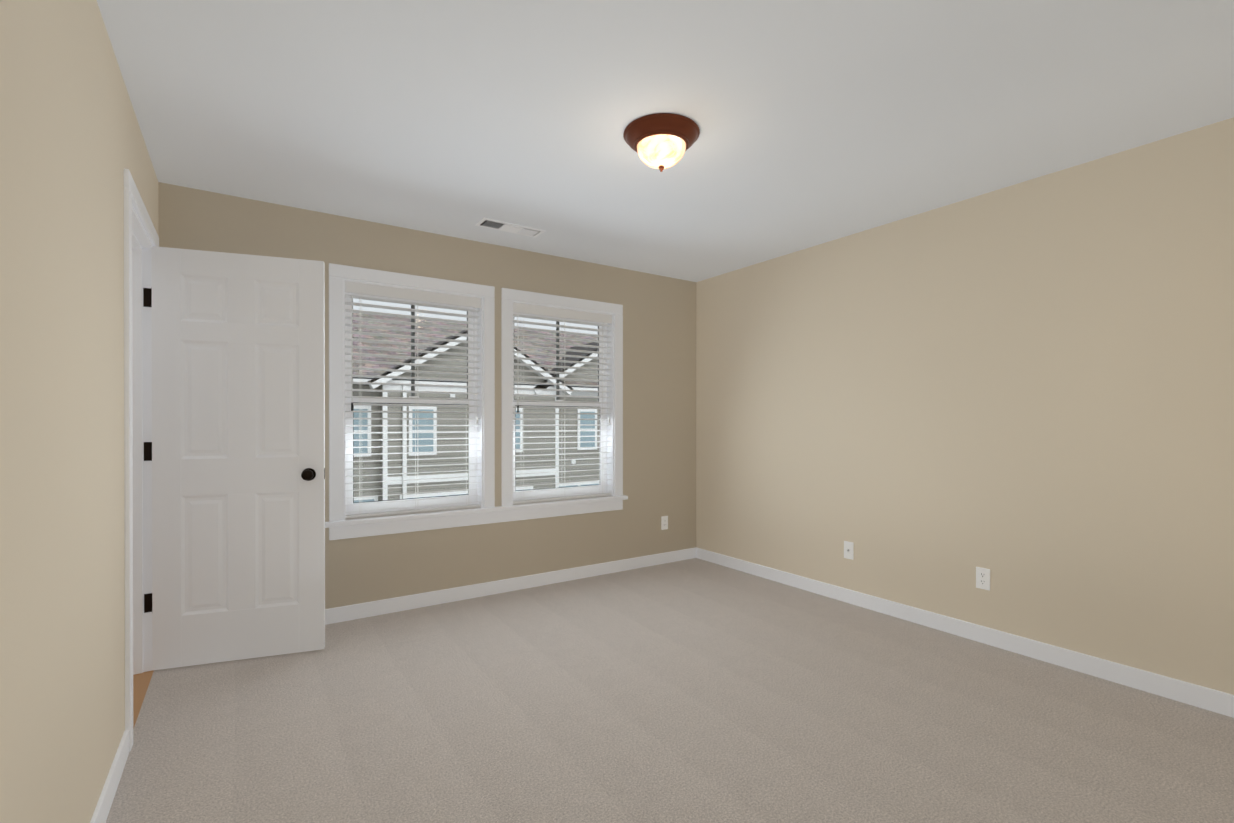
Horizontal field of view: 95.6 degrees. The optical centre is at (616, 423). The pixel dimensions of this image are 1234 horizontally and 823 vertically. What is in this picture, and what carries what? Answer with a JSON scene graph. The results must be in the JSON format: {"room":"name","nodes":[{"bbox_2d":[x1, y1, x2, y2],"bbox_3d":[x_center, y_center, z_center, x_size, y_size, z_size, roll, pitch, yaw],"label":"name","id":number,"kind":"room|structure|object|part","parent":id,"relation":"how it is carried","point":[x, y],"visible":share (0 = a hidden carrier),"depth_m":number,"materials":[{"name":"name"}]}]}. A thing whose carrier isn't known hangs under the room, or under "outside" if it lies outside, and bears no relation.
{"room":"empty bedroom","nodes":[
{"label":"empty bedroom","id":0,"kind":"room"},
{"bbox_2d":[0,0,158,822],"bbox_3d":[-1.014,-0.022,0.773,0.120,2.440,5.020,0,0,-34],"label":"wall","id":1,"kind":"structure","parent":0,"point":[72,145],"depth_m":1.32,"materials":[{"name":"beige paint"}]},
{"bbox_2d":[90,730,128,822],"bbox_3d":[-0.663,1.153,0.375,0.013,0.092,3.962,0,0,-34],"label":"baseboard","id":2,"kind":"structure","parent":1,"relation":"attached to","point":[106,798],"depth_m":1.76,"materials":[{"name":"white paint"}]},
{"bbox_2d":[124,169,158,751],"bbox_3d":[-2.083,0.135,2.362,0.152,2.118,0.906,0,0,-34],"label":"door frame","id":3,"kind":"structure","parent":1,"relation":"attached to","point":[141,238],"depth_m":2.66,"materials":[{"name":"white paint"}]},
{"bbox_2d":[143,246,324,669],"bbox_3d":[-1.902,0.165,2.807,0.778,2.030,0.167,0,0,-20],"label":"door","id":4,"kind":"structure","parent":1,"relation":"in","point":[238,456],"depth_m":2.79,"materials":[{"name":"white paint"}]},
{"bbox_3d":[-2.256,0.128,2.692,0.035,1.560,0.002,0,0,-34],"label":"door hinge leaves","id":5,"kind":"part","parent":4,"relation":"part of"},
{"bbox_2d":[158,182,695,608],"bbox_3d":[-0.871,-0.031,3.980,3.940,2.440,0.140,0,0,-34],"label":"wall","id":6,"kind":"structure","parent":0,"point":[659,396],"depth_m":3.95,"materials":[{"name":"beige paint"}]},
{"bbox_2d":[329,263,494,521],"bbox_3d":[-1.322,-0.187,3.666,1.032,1.534,0.157,0,0,-34],"label":"window","id":7,"kind":"structure","parent":6,"relation":"in","point":[375,506],"depth_m":3.64,"materials":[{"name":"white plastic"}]},
{"bbox_2d":[345,281,480,517],"bbox_3d":[-1.302,-0.146,3.637,0.852,1.439,0.068,0,0,-34],"label":"window blinds","id":8,"kind":"object","parent":7,"relation":"attached to","point":[398,293],"visible":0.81,"depth_m":3.62,"materials":[{"name":"white plastic"}]},
{"bbox_2d":[325,495,627,539],"bbox_3d":[-0.850,0.635,3.938,2.175,0.112,0.138,0,0,-34],"label":"window sill","id":9,"kind":"structure","parent":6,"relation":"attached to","point":[382,525],"depth_m":3.76,"materials":[{"name":"white paint"}]},
{"bbox_2d":[325,548,693,624],"bbox_3d":[-0.827,1.143,3.918,3.700,0.092,0.017,0,0,-34],"label":"baseboard","id":10,"kind":"structure","parent":6,"relation":"attached to","point":[391,605],"depth_m":3.88,"materials":[{"name":"white paint"}]},
{"bbox_2d":[501,288,622,505],"bbox_3d":[-0.422,-0.189,4.272,1.029,1.534,0.157,0,0,-34],"label":"window","id":11,"kind":"structure","parent":6,"relation":"in","point":[533,494],"depth_m":4.31,"materials":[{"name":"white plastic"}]},
{"bbox_2d":[513,302,611,503],"bbox_3d":[-0.402,-0.147,4.243,0.849,1.439,0.068,0,0,-34],"label":"window blinds","id":12,"kind":"object","parent":11,"relation":"attached to","point":[557,312],"visible":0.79,"depth_m":4.23,"materials":[{"name":"white plastic"}]},
{"bbox_2d":[661,516,667,529],"bbox_3d":[0.406,0.842,4.755,0.070,0.115,0.007,0,0,-34],"label":"outlet","id":13,"kind":"object","parent":6,"relation":"attached to","point":[664,522],"visible":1,"depth_m":4.75,"materials":[{"name":"white plastic"}]},
{"bbox_2d":[97,0,1233,281],"bbox_3d":[0.565,-1.295,1.845,3.940,0.100,5.280,0,0,-34],"label":"ceiling","id":14,"kind":"structure","parent":0,"point":[817,122],"depth_m":2.18,"materials":[{"name":"white paint"}]},
{"bbox_2d":[475,218,544,237],"bbox_3d":[-0.678,-1.245,3.564,0.420,0.010,0.150,0,0,-34],"label":"ceiling vent","id":15,"kind":"object","parent":14,"relation":"in","point":[507,227],"visible":1,"depth_m":3.55,"materials":[{"name":"white metal"}]},
{"bbox_2d":[623,113,699,171],"bbox_3d":[0.191,-1.164,2.401,0.326,0.165,0.326,0,0,-34],"label":"ceiling light fixture","id":16,"kind":"object","parent":14,"relation":"attached to","point":[661,142],"visible":1,"depth_m":2.32,"materials":[{"name":"brown metal"}]},
{"bbox_2d":[106,558,1233,822],"bbox_3d":[0.571,1.245,1.844,3.700,0.100,5.020,0,0,-34],"label":"floor carpet","id":17,"kind":"object","parent":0,"point":[694,690],"visible":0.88,"depth_m":2.21,"materials":[{"name":"beige carpet"}]},
{"bbox_2d":[696,117,1233,694],"bbox_3d":[1.808,-0.029,3.422,0.120,2.440,3.780,0,0,-34],"label":"wall","id":18,"kind":"structure","parent":0,"point":[1022,393],"depth_m":2.92,"materials":[{"name":"beige paint"}]},
{"bbox_2d":[844,541,853,559],"bbox_3d":[1.535,0.840,3.711,0.014,0.115,0.070,0,0,-34],"label":"outlet","id":19,"kind":"object","parent":18,"relation":"attached to","point":[848,550],"visible":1,"depth_m":3.71,"materials":[{"name":"white plastic"}]},
{"bbox_2d":[694,547,1233,717],"bbox_3d":[1.729,1.144,3.421,0.017,0.092,3.620,0,0,-34],"label":"baseboard","id":20,"kind":"structure","parent":18,"relation":"attached to","point":[1182,691],"depth_m":2.92,"materials":[{"name":"white paint"}]},
{"bbox_2d":[976,567,989,590],"bbox_3d":[1.990,0.842,3.041,0.007,0.115,0.070,0,0,-34],"label":"outlet","id":21,"kind":"object","parent":18,"relation":"attached to","point":[982,578],"visible":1,"depth_m":3.04,"materials":[{"name":"white plastic"}]},
{"label":"outside","id":22,"kind":"structure","parent":0,"visible":0},
{"bbox_2d":[133,670,153,728],"bbox_3d":[-2.324,1.248,1.667,1.300,0.096,2.360,0,0,-34],"label":"floor","id":23,"kind":"structure","parent":22,"point":[141,681],"depth_m":2.52,"materials":[{"name":"brown wood"}]},
{"bbox_2d":[353,313,598,502],"bbox_3d":[-4.850,1.994,22.690,50.000,11.880,9.950,0,0,-34],"label":"neighboring building","id":24,"kind":"structure","parent":22,"point":[407,489],"depth_m":17.13,"materials":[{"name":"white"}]}
]}

